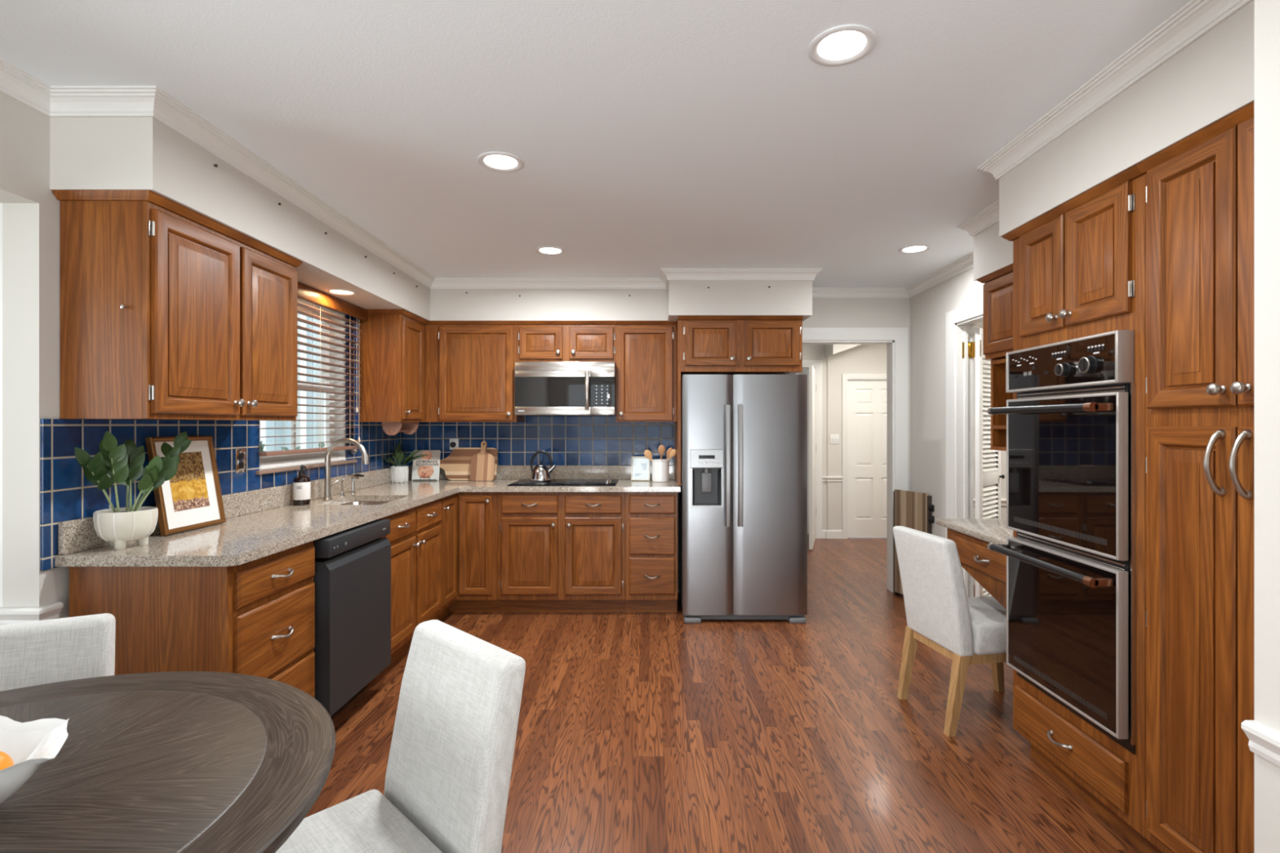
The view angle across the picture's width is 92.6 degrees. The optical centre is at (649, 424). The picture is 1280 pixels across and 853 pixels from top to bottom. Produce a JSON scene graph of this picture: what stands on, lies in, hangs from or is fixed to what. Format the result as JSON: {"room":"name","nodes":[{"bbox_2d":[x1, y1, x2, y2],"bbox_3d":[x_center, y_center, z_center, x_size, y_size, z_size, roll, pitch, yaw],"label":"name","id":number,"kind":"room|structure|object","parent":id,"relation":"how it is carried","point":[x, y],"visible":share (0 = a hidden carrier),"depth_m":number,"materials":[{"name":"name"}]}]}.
{"room":"kitchen","nodes":[
{"label":"kitchen","id":0,"kind":"room"},
{"bbox_2d":[0,202,2,607],"bbox_3d":[-2.493,0.260,1.105,0.735,2.200,2.050,0,0,0],"label":"wall","id":1,"kind":"structure","parent":0,"point":[1,203],"depth_m":2.01,"materials":[{"name":"white paint"}]},
{"bbox_2d":[0,602,63,624],"bbox_3d":[-2.420,0.629,2.025,0.881,0.062,0.082,0,0,0],"label":"trim","id":2,"kind":"structure","parent":1,"relation":"attached to","point":[49,611],"depth_m":2.00,"materials":[{"name":"white paint"}]},
{"bbox_2d":[0,92,341,618],"bbox_3d":[-2.065,0.130,0.993,0.120,2.460,8.185,0,0,0],"label":"wall","id":3,"kind":"structure","parent":0,"point":[30,209],"depth_m":2.01,"materials":[{"name":"beige paint"}]},
{"bbox_2d":[51,190,302,420],"bbox_3d":[-1.828,-0.404,2.502,0.348,0.766,0.907,0,0,0],"label":"upper cabinet","id":4,"kind":"object","parent":3,"relation":"attached to","point":[206,330],"visible":1,"depth_m":2.15,"materials":[{"name":"brown wood"}]},
{"bbox_2d":[40,314,403,570],"bbox_3d":[-2.000,-0.153,3.490,0.010,1.267,2.951,0,0,0],"label":"wall tile","id":5,"kind":"structure","parent":3,"relation":"attached to","point":[66,494],"depth_m":2.41,"materials":[{"name":"blue tile"}]},
{"bbox_2d":[235,448,245,473],"bbox_3d":[-1.991,0.175,2.982,0.008,0.116,0.072,0,0,0],"label":"wall socket","id":6,"kind":"object","parent":5,"relation":"attached to","point":[240,454],"visible":1,"depth_m":2.97,"materials":[{"name":"silver metal"}]},
{"bbox_2d":[239,453,244,459],"bbox_3d":[-1.989,0.153,2.982,0.004,0.032,0.034,0,0,0],"label":"outlet","id":7,"kind":"object","parent":6,"relation":"attached to","point":[241,455],"depth_m":2.98,"materials":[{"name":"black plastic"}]},
{"bbox_2d":[239,462,244,468],"bbox_3d":[-1.989,0.197,2.982,0.004,0.032,0.034,0,0,0],"label":"outlet","id":8,"kind":"object","parent":6,"relation":"attached to","point":[241,464],"depth_m":2.98,"materials":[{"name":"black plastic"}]},
{"bbox_2d":[350,444,358,453],"bbox_3d":[-1.976,0.165,4.100,0.038,0.059,0.066,0,0,0],"label":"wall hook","id":9,"kind":"object","parent":5,"relation":"attached to","point":[353,451],"visible":0.65,"depth_m":4.09,"materials":[{"name":"silver metal"}]},
{"bbox_2d":[259,296,345,470],"bbox_3d":[-2.064,-0.254,3.583,0.127,0.972,0.906,0,0,0],"label":"window","id":10,"kind":"structure","parent":3,"relation":"in","point":[294,460],"depth_m":3.97,"materials":[{"name":"white paint"}]},
{"bbox_2d":[257,301,360,456],"bbox_3d":[-1.967,-0.302,3.620,0.056,0.925,1.010,0,0,0],"label":"window blind","id":11,"kind":"object","parent":10,"relation":"attached to","point":[299,304],"visible":0.66,"depth_m":3.65,"materials":[{"name":"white wood"}]},
{"bbox_2d":[255,459,357,474],"bbox_3d":[-1.990,0.242,3.618,0.030,0.019,1.036,0,0,0],"label":"trim","id":12,"kind":"structure","parent":3,"relation":"attached to","point":[321,464],"depth_m":3.43,"materials":[{"name":"white wood"}]},
{"bbox_2d":[358,309,427,422],"bbox_3d":[-1.823,-0.404,4.403,0.340,0.766,0.486,0,0,0],"label":"upper cabinet","id":13,"kind":"object","parent":3,"relation":"attached to","point":[392,380],"visible":0.98,"depth_m":4.19,"materials":[{"name":"brown wood"}]},
{"bbox_2d":[382,422,418,435],"bbox_3d":[-1.790,0.026,4.402,0.132,0.095,0.335,0,0,0],"label":"towel holder","id":14,"kind":"object","parent":13,"relation":"attached to","point":[391,428],"visible":0.99,"depth_m":4.24,"materials":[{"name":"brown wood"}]},
{"bbox_2d":[49,117,430,320],"bbox_3d":[-1.833,-0.944,3.506,0.344,0.313,2.919,0,0,0],"label":"soffit","id":15,"kind":"structure","parent":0,"point":[86,153],"depth_m":2.33,"materials":[{"name":"beige paint"}]},
{"bbox_2d":[297,281,366,320],"bbox_3d":[-1.936,-0.747,3.625,0.018,0.078,1.100,0,0,0],"label":"valance","id":16,"kind":"object","parent":15,"relation":"attached to","point":[304,291],"visible":0.56,"depth_m":3.69,"materials":[{"name":"brown wood"}]},
{"bbox_2d":[324,288,358,296],"bbox_3d":[-1.822,-0.783,3.620,0.176,0.007,0.176,0,0,0],"label":"recessed light","id":17,"kind":"object","parent":15,"relation":"attached to","point":[334,291],"visible":1,"depth_m":3.61,"materials":[{"name":"white"}]},
{"bbox_2d":[430,288,667,320],"bbox_3d":[-0.762,-0.944,4.798,1.798,0.313,0.335,0,0,0],"label":"soffit","id":18,"kind":"structure","parent":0,"point":[446,304],"depth_m":4.63,"materials":[{"name":"beige paint"}]},
{"bbox_2d":[0,0,1191,287],"bbox_3d":[0.500,-1.140,2.200,7.400,0.080,11.000,0,0,0],"label":"ceiling","id":19,"kind":"structure","parent":0,"point":[649,136],"depth_m":2.11,"materials":[{"name":"white paint"}]},
{"bbox_2d":[477,151,524,172],"bbox_3d":[-0.622,-1.097,2.558,0.188,0.007,0.188,0,0,0],"label":"recessed light","id":20,"kind":"object","parent":19,"relation":"in","point":[501,162],"visible":1,"depth_m":2.55,"materials":[{"name":"white"}]},
{"bbox_2d":[535,246,565,255],"bbox_3d":[-0.626,-1.097,3.860,0.188,0.007,0.188,0,0,0],"label":"recessed light","id":21,"kind":"object","parent":19,"relation":"in","point":[548,251],"visible":1,"depth_m":3.87,"materials":[{"name":"white"}]},
{"bbox_2d":[808,24,875,66],"bbox_3d":[0.557,-1.097,1.775,0.188,0.007,0.188,0,0,0],"label":"recessed light","id":22,"kind":"object","parent":19,"relation":"in","point":[842,45],"visible":1,"depth_m":1.77,"materials":[{"name":"white"}]},
{"bbox_2d":[897,244,930,253],"bbox_3d":[1.655,-1.097,3.825,0.188,0.007,0.188,0,0,0],"label":"recessed light","id":23,"kind":"object","parent":19,"relation":"in","point":[913,249],"visible":1,"depth_m":3.83,"materials":[{"name":"white"}]},
{"bbox_2d":[304,533,1143,852],"bbox_3d":[0.500,1.390,2.200,7.400,0.060,11.000,0,0,0],"label":"floor","id":24,"kind":"structure","parent":0,"point":[637,732],"depth_m":2.67,"materials":[{"name":"red wood"}]},
{"bbox_2d":[0,613,115,691],"bbox_3d":[-1.486,0.931,1.295,0.440,0.857,0.604,0,0,-27],"label":"dining chair","id":25,"kind":"object","parent":24,"relation":"on","point":[38,652],"visible":0.27,"depth_m":1.54,"materials":[{"name":"fabric"}]},
{"bbox_2d":[0,671,335,852],"bbox_3d":[-1.120,0.979,0.920,1.154,0.758,1.154,0,0,0],"label":"dining table","id":26,"kind":"object","parent":24,"relation":"on","point":[175,762],"visible":0.94,"depth_m":1.08,"materials":[{"name":"brown wood"}]},
{"bbox_2d":[0,715,70,804],"bbox_3d":[-1.040,0.546,0.940,0.249,0.109,0.251,0,0,0],"label":"bowl","id":27,"kind":"object","parent":26,"relation":"on","point":[29,744],"visible":0.99,"depth_m":1.01,"materials":[{"name":"white ceramic"}]},
{"bbox_2d":[0,751,13,769],"bbox_3d":[-1.005,0.526,0.917,0.074,0.072,0.074,0,0,0],"label":"orange","id":28,"kind":"object","parent":27,"relation":"in","point":[6,761],"visible":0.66,"depth_m":0.93,"materials":[{"name":"orange food"}]},
{"bbox_2d":[69,540,315,697],"bbox_3d":[-1.670,0.918,2.332,0.598,0.884,0.515,0,0,1],"label":"base cabinet","id":29,"kind":"object","parent":24,"relation":"on","point":[256,617],"visible":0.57,"depth_m":2.08,"materials":[{"name":"brown wood"}]},
{"bbox_2d":[313,519,391,718],"bbox_3d":[-1.653,0.921,2.890,0.609,0.878,0.592,0,0,1],"label":"dishwasher","id":30,"kind":"object","parent":24,"relation":"on","point":[352,579],"visible":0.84,"depth_m":2.79,"materials":[{"name":"black metal"}]},
{"bbox_2d":[275,619,525,852],"bbox_3d":[-0.617,0.931,1.247,0.440,0.857,0.604,0,0,43],"label":"dining chair","id":31,"kind":"object","parent":24,"relation":"on","point":[449,770],"visible":0.99,"depth_m":1.33,"materials":[{"name":"fabric"}]},
{"bbox_2d":[378,498,442,662],"bbox_3d":[-1.643,0.918,3.624,0.598,0.884,0.868,0,0,1],"label":"base cabinet","id":32,"kind":"object","parent":24,"relation":"on","point":[415,537],"visible":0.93,"depth_m":3.60,"materials":[{"name":"brown wood"}]},
{"bbox_2d":[54,465,680,566],"bbox_3d":[-0.887,0.401,3.503,2.213,0.148,2.902,0,0,0],"label":"countertop","id":33,"kind":"structure","parent":32,"relation":"on","point":[262,522],"depth_m":2.91,"materials":[{"name":"stone"}]},
{"bbox_2d":[74,431,191,550],"bbox_3d":[-1.885,0.230,2.245,0.194,0.418,0.382,0,0,0],"label":"potted plant","id":34,"kind":"object","parent":33,"relation":"on","point":[123,463],"visible":1,"depth_m":2.17,"materials":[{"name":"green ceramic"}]},
{"bbox_2d":[145,435,226,536],"bbox_3d":[-1.939,0.243,2.573,0.088,0.390,0.325,0,0,2],"label":"framed print","id":35,"kind":"object","parent":33,"relation":"on","point":[192,500],"visible":0.82,"depth_m":2.58,"materials":[{"name":"brown paper"}]},
{"bbox_2d":[293,464,310,505],"bbox_3d":[-1.915,0.329,3.370,0.084,0.221,0.084,0,0,0],"label":"soap bottle","id":36,"kind":"object","parent":33,"relation":"on","point":[301,483],"visible":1,"depth_m":3.34,"materials":[{"name":"orange glass"}]},
{"bbox_2d":[322,438,369,500],"bbox_3d":[-1.786,0.259,3.630,0.273,0.361,0.115,0,0,0],"label":"faucet","id":37,"kind":"object","parent":33,"relation":"on","point":[327,495],"visible":1,"depth_m":3.59,"materials":[{"name":"grey metal"}]},
{"bbox_2d":[338,474,359,496],"bbox_3d":[-1.860,0.373,3.790,0.126,0.132,0.036,0,0,0],"label":"tap","id":38,"kind":"object","parent":33,"relation":"on","point":[348,475],"visible":1,"depth_m":3.78,"materials":[{"name":"silver metal"}]},
{"bbox_2d":[349,473,364,493],"bbox_3d":[-1.871,0.376,3.920,0.095,0.127,0.038,0,0,0],"label":"soap dispenser","id":39,"kind":"object","parent":33,"relation":"on","point":[353,480],"visible":0.94,"depth_m":3.91,"materials":[{"name":"silver metal"}]},
{"bbox_2d":[342,501,390,504],"bbox_3d":[-1.665,0.568,3.590,0.396,0.185,0.496,0,0,0],"label":"sink","id":40,"kind":"object","parent":33,"relation":"in","point":[352,502],"visible":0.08,"depth_m":3.82,"materials":[{"name":"grey metal"}]},
{"bbox_2d":[382,441,427,483],"bbox_3d":[-1.882,0.287,4.683,0.334,0.316,0.310,0,0,0],"label":"potted plant","id":41,"kind":"object","parent":33,"relation":"on","point":[398,473],"visible":0.97,"depth_m":4.67,"materials":[{"name":"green plant"}]},
{"bbox_2d":[411,449,440,480],"bbox_3d":[-1.767,0.320,4.842,0.205,0.240,0.072,0,0,-4],"label":"cookbook","id":42,"kind":"object","parent":33,"relation":"on","point":[428,465],"visible":1,"depth_m":4.83,"materials":[{"name":"white paper"}]},
{"bbox_2d":[417,476,436,479],"bbox_3d":[-1.764,0.421,4.806,0.180,0.028,0.011,0,0,-4],"label":"book stand","id":43,"kind":"object","parent":33,"relation":"on","point":[420,477],"visible":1,"depth_m":4.81,"materials":[{"name":"black plastic"}]},
{"bbox_2d":[440,447,497,479],"bbox_3d":[-1.472,0.311,4.876,0.515,0.258,0.087,0,0,0],"label":"cutting board","id":44,"kind":"object","parent":33,"relation":"on","point":[456,466],"visible":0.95,"depth_m":4.87,"materials":[{"name":"brown wood"}]},
{"bbox_2d":[470,440,494,480],"bbox_3d":[-1.312,0.283,4.821,0.184,0.313,0.087,0,0,0],"label":"cutting board","id":45,"kind":"object","parent":33,"relation":"on","point":[482,464],"visible":1,"depth_m":4.80,"materials":[{"name":"brown wood"}]},
{"bbox_2d":[506,476,618,485],"bbox_3d":[-0.635,0.424,4.640,0.780,0.032,0.480,0,0,0],"label":"cooktop","id":46,"kind":"object","parent":33,"relation":"in","point":[609,482],"visible":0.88,"depth_m":4.57,"materials":[{"name":"black glass"}]},
{"bbox_2d":[529,449,555,482],"bbox_3d":[-0.833,0.313,4.705,0.170,0.239,0.170,0,0,45],"label":"kettle","id":47,"kind":"object","parent":46,"relation":"on","point":[540,473],"visible":1,"depth_m":4.66,"materials":[{"name":"silver metal"}]},
{"bbox_2d":[631,456,650,480],"bbox_3d":[-0.070,0.344,4.813,0.150,0.190,0.058,0,0,4],"label":"framed card","id":48,"kind":"object","parent":33,"relation":"on","point":[640,465],"visible":0.94,"depth_m":4.81,"materials":[{"name":"white paper"}]},
{"bbox_2d":[652,458,669,482],"bbox_3d":[0.085,0.353,4.745,0.138,0.171,0.138,0,0,0],"label":"utensil crock","id":49,"kind":"object","parent":33,"relation":"on","point":[660,468],"visible":0.99,"depth_m":4.69,"materials":[{"name":"white ceramic"}]},
{"bbox_2d":[644,449,652,462],"bbox_3d":[0.033,0.310,4.728,0.153,0.240,0.018,0,0,-3],"label":"wooden spoon","id":50,"kind":"object","parent":49,"relation":"in","point":[647,453],"visible":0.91,"depth_m":4.72,"materials":[{"name":"brown wood"}]},
{"bbox_2d":[657,444,665,459],"bbox_3d":[0.094,0.290,4.749,0.060,0.274,0.023,0,0,0],"label":"wooden spoon","id":51,"kind":"object","parent":49,"relation":"in","point":[661,449],"visible":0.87,"depth_m":4.74,"materials":[{"name":"brown wood"}]},
{"bbox_2d":[666,447,672,459],"bbox_3d":[0.121,0.302,4.736,0.123,0.254,0.016,0,0,7],"label":"wooden spatula","id":52,"kind":"object","parent":49,"relation":"in","point":[670,449],"visible":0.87,"depth_m":4.73,"materials":[{"name":"brown wood"}]},
{"bbox_2d":[668,448,676,461],"bbox_3d":[0.129,0.308,4.723,0.157,0.244,0.014,0,0,7],"label":"wooden spoon","id":53,"kind":"object","parent":49,"relation":"in","point":[673,452],"visible":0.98,"depth_m":4.71,"materials":[{"name":"brown wood"}]},
{"bbox_2d":[669,448,676,457],"bbox_3d":[0.180,0.221,4.717,0.053,0.070,0.015,0,0,0],"label":"bowl","id":54,"kind":"object","parent":53,"relation":"on","point":[673,452],"depth_m":4.71,"materials":[{"name":"brown wood"}]},
{"bbox_2d":[433,492,500,620],"bbox_3d":[-1.511,0.918,4.499,0.845,0.884,0.891,0,0,0],"label":"base cabinet","id":55,"kind":"object","parent":24,"relation":"on","point":[469,520],"visible":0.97,"depth_m":4.35,"materials":[{"name":"brown wood"}]},
{"bbox_2d":[497,492,625,612],"bbox_3d":[-0.631,0.918,4.631,0.910,0.884,0.628,0,0,0],"label":"base cabinet","id":56,"kind":"object","parent":24,"relation":"on","point":[558,552],"visible":0.99,"depth_m":4.35,"materials":[{"name":"brown wood"}]},
{"bbox_2d":[625,492,677,612],"bbox_3d":[0.013,0.918,4.631,0.375,0.884,0.628,0,0,0],"label":"base cabinet","id":57,"kind":"object","parent":24,"relation":"on","point":[651,517],"visible":0.98,"depth_m":4.35,"materials":[{"name":"brown wood"}]},
{"bbox_2d":[678,374,807,622],"bbox_3d":[0.656,0.507,4.535,0.856,1.706,0.810,0,0,0],"label":"refrigerator","id":58,"kind":"object","parent":24,"relation":"on","point":[743,495],"visible":1,"depth_m":4.20,"materials":[{"name":"grey metal"}]},
{"bbox_2d":[893,488,934,595],"bbox_3d":[2.044,0.938,4.723,0.053,0.845,0.387,0,0,-22],"label":"stand","id":59,"kind":"object","parent":24,"relation":"on","point":[911,509],"visible":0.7,"depth_m":4.75,"materials":[{"name":"brown wood"}]},
{"bbox_2d":[893,525,1006,737],"bbox_3d":[1.542,0.931,2.909,0.604,0.857,0.440,0,0,-9],"label":"dining chair","id":60,"kind":"object","parent":24,"relation":"on","point":[940,615],"visible":0.77,"depth_m":2.77,"materials":[{"name":"fabric"}]},
{"bbox_2d":[1002,164,1163,852],"bbox_3d":[1.774,0.286,2.204,0.653,2.147,0.702,0,0,0],"label":"tall cabinet","id":61,"kind":"object","parent":24,"relation":"on","point":[1079,265],"visible":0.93,"depth_m":2.05,"materials":[{"name":"brown wood"}]},
{"bbox_2d":[936,518,1013,543],"bbox_3d":[1.841,0.529,2.943,0.542,0.031,0.833,0,0,0],"label":"countertop","id":62,"kind":"structure","parent":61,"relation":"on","point":[994,531],"depth_m":3.08,"materials":[{"name":"stone"}]},
{"bbox_2d":[946,528,1006,609],"bbox_3d":[1.794,0.713,2.909,0.492,0.334,0.763,0,0,0],"label":"drawer unit","id":63,"kind":"object","parent":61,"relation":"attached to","point":[988,567],"visible":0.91,"depth_m":2.91,"materials":[{"name":"brown wood"}]},
{"bbox_2d":[986,329,1135,754],"bbox_3d":[1.712,0.362,2.190,0.677,1.310,0.606,0,0,0],"label":"double oven","id":64,"kind":"object","parent":61,"relation":"in","point":[1071,421],"visible":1,"depth_m":2.08,"materials":[{"name":"grey metal"}]},
{"bbox_2d":[1135,102,1253,852],"bbox_3d":[1.768,0.286,1.552,0.664,2.147,0.600,0,0,0],"label":"pantry cabinet","id":65,"kind":"object","parent":24,"relation":"on","point":[1199,189],"visible":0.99,"depth_m":1.65,"materials":[{"name":"brown wood"}]},
{"bbox_2d":[677,297,910,592],"bbox_3d":[0.054,0.130,5.025,4.118,2.460,0.120,0,0,0],"label":"wall","id":66,"kind":"structure","parent":0,"point":[826,312],"depth_m":4.96,"materials":[{"name":"beige paint"}]},
{"bbox_2d":[425,320,524,422],"bbox_3d":[-1.357,-0.404,4.773,0.695,0.766,0.356,0,0,0],"label":"upper cabinet","id":67,"kind":"object","parent":66,"relation":"attached to","point":[470,365],"visible":0.96,"depth_m":4.63,"materials":[{"name":"brown wood"}]},
{"bbox_2d":[403,415,675,465],"bbox_3d":[-0.890,-0.153,4.960,2.210,1.267,0.010,0,0,0],"label":"wall tile","id":68,"kind":"structure","parent":66,"relation":"attached to","point":[568,440],"depth_m":4.96,"materials":[{"name":"blue tile"}]},
{"bbox_2d":[449,438,458,449],"bbox_3d":[-1.582,0.155,4.952,0.072,0.090,0.006,0,0,0],"label":"wall socket","id":69,"kind":"object","parent":68,"relation":"attached to","point":[455,440],"visible":0.76,"depth_m":4.95,"materials":[{"name":"white plastic"}]},
{"bbox_2d":[449,441,456,447],"bbox_3d":[-1.586,0.159,4.934,0.044,0.044,0.031,0,0,0],"label":"plug","id":70,"kind":"object","parent":69,"relation":"attached to","point":[453,444],"visible":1,"depth_m":4.92,"materials":[{"name":"black plastic"}]},
{"bbox_2d":[515,320,615,364],"bbox_3d":[-0.634,-0.630,4.773,0.750,0.314,0.356,0,0,0],"label":"upper cabinet","id":71,"kind":"object","parent":66,"relation":"attached to","point":[536,340],"visible":0.98,"depth_m":4.63,"materials":[{"name":"brown wood"}]},
{"bbox_2d":[515,361,615,416],"bbox_3d":[-0.631,-0.270,4.722,0.743,0.400,0.456,0,0,0],"label":"microwave","id":72,"kind":"object","parent":71,"relation":"attached to","point":[542,388],"visible":1,"depth_m":4.56,"materials":[{"name":"grey metal"}]},
{"bbox_2d":[615,320,676,422],"bbox_3d":[-0.026,-0.404,4.773,0.463,0.766,0.356,0,0,0],"label":"upper cabinet","id":73,"kind":"object","parent":66,"relation":"attached to","point":[646,351],"visible":1,"depth_m":4.63,"materials":[{"name":"brown wood"}]},
{"bbox_2d":[675,315,803,485],"bbox_3d":[0.650,-0.173,4.649,0.895,1.216,0.602,0,0,0],"label":"upper cabinet","id":74,"kind":"object","parent":66,"relation":"attached to","point":[705,344],"visible":0.99,"depth_m":4.38,"materials":[{"name":"brown wood"}]},
{"bbox_2d":[667,280,812,321],"bbox_3d":[0.648,-0.941,4.662,1.022,0.319,0.605,0,0,0],"label":"soffit","id":75,"kind":"structure","parent":74,"relation":"on","point":[685,298],"depth_m":4.36,"materials":[{"name":"beige paint"}]},
{"bbox_2d":[796,340,894,592],"bbox_3d":[1.588,0.338,5.025,0.796,2.045,0.120,0,0,0],"label":"trim","id":76,"kind":"structure","parent":66,"relation":"attached to","point":[890,344],"depth_m":5.01,"materials":[{"name":"white paint"}]},
{"bbox_2d":[795,327,907,490],"bbox_3d":[1.588,0.287,4.953,0.996,2.145,0.024,0,0,0],"label":"trim","id":77,"kind":"structure","parent":66,"relation":"attached to","point":[900,335],"depth_m":4.95,"materials":[{"name":"white paint"}]},
{"bbox_2d":[798,344,886,533],"bbox_3d":[2.075,0.130,6.383,3.290,2.460,2.595,0,0,0],"label":"wall","id":78,"kind":"structure","parent":0,"point":[862,358],"depth_m":7.33,"materials":[{"name":"beige paint"}]},
{"bbox_2d":[802,360,822,538],"bbox_3d":[1.540,0.292,7.338,1.050,2.135,0.024,0,0,0],"label":"trim","id":79,"kind":"structure","parent":78,"relation":"attached to","point":[817,364],"depth_m":7.33,"materials":[{"name":"white paint"}]},
{"bbox_2d":[808,364,816,549],"bbox_3d":[1.859,0.350,6.979,0.046,2.000,0.752,0,0,18],"label":"door","id":80,"kind":"structure","parent":78,"relation":"in","point":[812,385],"depth_m":6.62,"materials":[{"name":"white paint"}]},
{"bbox_2d":[822,529,842,538],"bbox_3d":[2.183,1.310,7.332,0.245,0.100,0.036,0,0,0],"label":"baseboard","id":81,"kind":"structure","parent":78,"relation":"attached to","point":[826,534],"depth_m":7.31,"materials":[{"name":"white paint"}]},
{"bbox_2d":[822,476,842,481],"bbox_3d":[2.183,0.649,7.327,0.245,0.062,0.046,0,0,0],"label":"trim","id":82,"kind":"structure","parent":78,"relation":"attached to","point":[824,478],"depth_m":7.32,"materials":[{"name":"white paint"}]},
{"bbox_2d":[830,434,839,444],"bbox_3d":[2.215,0.170,7.323,0.110,0.116,0.012,0,0,0],"label":"light switch","id":83,"kind":"object","parent":78,"relation":"attached to","point":[834,438],"visible":1,"depth_m":7.32,"materials":[{"name":"white plastic"}]},
{"bbox_2d":[842,373,886,538],"bbox_3d":[2.739,0.376,7.318,0.867,1.969,0.024,0,0,0],"label":"trim","id":84,"kind":"structure","parent":78,"relation":"attached to","point":[845,376],"depth_m":7.31,"materials":[{"name":"white paint"}]},
{"bbox_2d":[847,379,886,537],"bbox_3d":[2.737,0.406,7.344,0.735,1.895,0.102,0,0,0],"label":"door","id":85,"kind":"structure","parent":78,"relation":"in","point":[866,398],"depth_m":7.36,"materials":[{"name":"white paint"}]},
{"bbox_2d":[825,344,860,357],"bbox_3d":[2.515,-0.953,7.165,0.830,0.294,0.330,0,0,0],"label":"ceiling","id":86,"kind":"structure","parent":0,"point":[830,349],"depth_m":7.00,"materials":[{"name":"beige paint"}]},
{"bbox_2d":[910,267,985,537],"bbox_3d":[2.168,0.130,3.165,0.110,2.460,4.070,0,0,0],"label":"wall","id":87,"kind":"structure","parent":0,"point":[929,308],"depth_m":4.58,"materials":[{"name":"beige paint"}]},
{"bbox_2d":[946,298,982,538],"bbox_3d":[2.101,0.285,3.913,0.024,2.150,0.806,0,0,0],"label":"door frame","id":88,"kind":"structure","parent":87,"relation":"attached to","point":[974,309],"depth_m":4.24,"materials":[{"name":"white paint"}]},
{"bbox_2d":[955,314,982,597],"bbox_3d":[2.171,0.330,3.913,0.115,2.060,0.626,0,0,0],"label":"trim","id":89,"kind":"structure","parent":87,"relation":"attached to","point":[964,329],"depth_m":4.21,"materials":[{"name":"white paint"}]},
{"bbox_2d":[962,339,981,358],"bbox_3d":[2.187,-0.515,4.156,0.073,0.110,0.112,0,0,0],"label":"door hinge","id":90,"kind":"structure","parent":87,"relation":"attached to","point":[971,345],"depth_m":4.20,"materials":[{"name":"gold metal"}]},
{"bbox_2d":[975,327,1004,596],"bbox_3d":[2.365,0.348,4.243,0.420,2.000,0.064,0,0,-43],"label":"door","id":91,"kind":"structure","parent":87,"relation":"in","point":[988,461],"depth_m":4.17,"materials":[{"name":"white paint"}]},
{"bbox_2d":[976,263,1013,450],"bbox_3d":[1.939,-0.327,2.922,0.338,0.920,0.786,0,0,0],"label":"upper cabinet","id":92,"kind":"object","parent":87,"relation":"attached to","point":[997,289],"visible":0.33,"depth_m":3.20,"materials":[{"name":"brown wood"}]},
{"bbox_2d":[992,425,1006,429],"bbox_3d":[1.958,0.012,2.897,0.275,0.018,0.695,0,0,0],"label":"shelf","id":93,"kind":"object","parent":92,"relation":"attached to","point":[994,427],"depth_m":3.18,"materials":[{"name":"brown wood"}]},
{"bbox_2d":[973,322,1006,585],"bbox_3d":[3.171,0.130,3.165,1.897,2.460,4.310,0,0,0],"label":"door frame","id":94,"kind":"structure","parent":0,"point":[1003,453],"depth_m":5.20,"materials":[{"name":"beige paint"}]},
{"bbox_2d":[973,498,1006,506],"bbox_3d":[3.111,0.659,5.187,1.777,0.062,0.026,0,0,0],"label":"trim","id":95,"kind":"structure","parent":94,"relation":"attached to","point":[1003,501],"depth_m":5.18,"materials":[{"name":"white paint"}]},
{"bbox_2d":[973,222,1013,280],"bbox_3d":[1.940,-0.944,2.951,0.346,0.313,0.778,0,0,0],"label":"soffit","id":96,"kind":"structure","parent":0,"point":[992,252],"depth_m":3.17,"materials":[{"name":"beige paint"}]},
{"bbox_2d":[999,0,1253,236],"bbox_3d":[1.788,-0.944,1.901,0.650,0.313,1.322,0,0,0],"label":"soffit","id":97,"kind":"structure","parent":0,"point":[1211,78],"depth_m":1.82,"materials":[{"name":"beige paint"}]},
{"bbox_2d":[1253,0,1279,852],"bbox_3d":[1.669,0.130,-0.930,0.888,2.460,4.340,0,0,0],"label":"wall","id":98,"kind":"structure","parent":0,"point":[1266,12],"depth_m":1.22,"materials":[{"name":"beige paint"}]},
{"bbox_2d":[0,0,1253,297],"bbox_3d":[0.054,-1.064,0.983,4.118,0.072,7.965,0,0,0],"label":"trim","id":99,"kind":"structure","parent":98,"relation":"attached to","point":[1197,18],"depth_m":2.27,"materials":[{"name":"white paint"}]},
{"bbox_2d":[1241,720,1279,766],"bbox_3d":[1.212,0.629,-0.880,0.026,0.062,4.240,0,0,0],"label":"trim","id":100,"kind":"structure","parent":98,"relation":"attached to","point":[1264,740],"depth_m":1.21,"materials":[{"name":"white paint"}]},
{"label":"outside","id":101,"kind":"structure","parent":0,"visible":0},
{"bbox_3d":[-9.450,1.970,7.000,13.100,0.020,26.000,0,0,0],"label":"ground","id":102,"kind":"structure","parent":101,"visible":0},
{"bbox_2d":[260,440,324,452],"bbox_3d":[-4.216,1.050,6.153,2.310,1.826,2.441,0,0,0],"label":"hedge","id":103,"kind":"object","parent":102,"relation":"on","point":[322,444],"visible":0.02,"depth_m":6.89,"materials":[{"name":"green plant"}]},
{"bbox_2d":[260,313,325,451],"bbox_3d":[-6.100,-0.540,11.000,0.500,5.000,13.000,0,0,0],"label":"window","id":104,"kind":"structure","parent":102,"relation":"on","point":[264,424],"depth_m":10.56,"materials":[{"name":"grey"}]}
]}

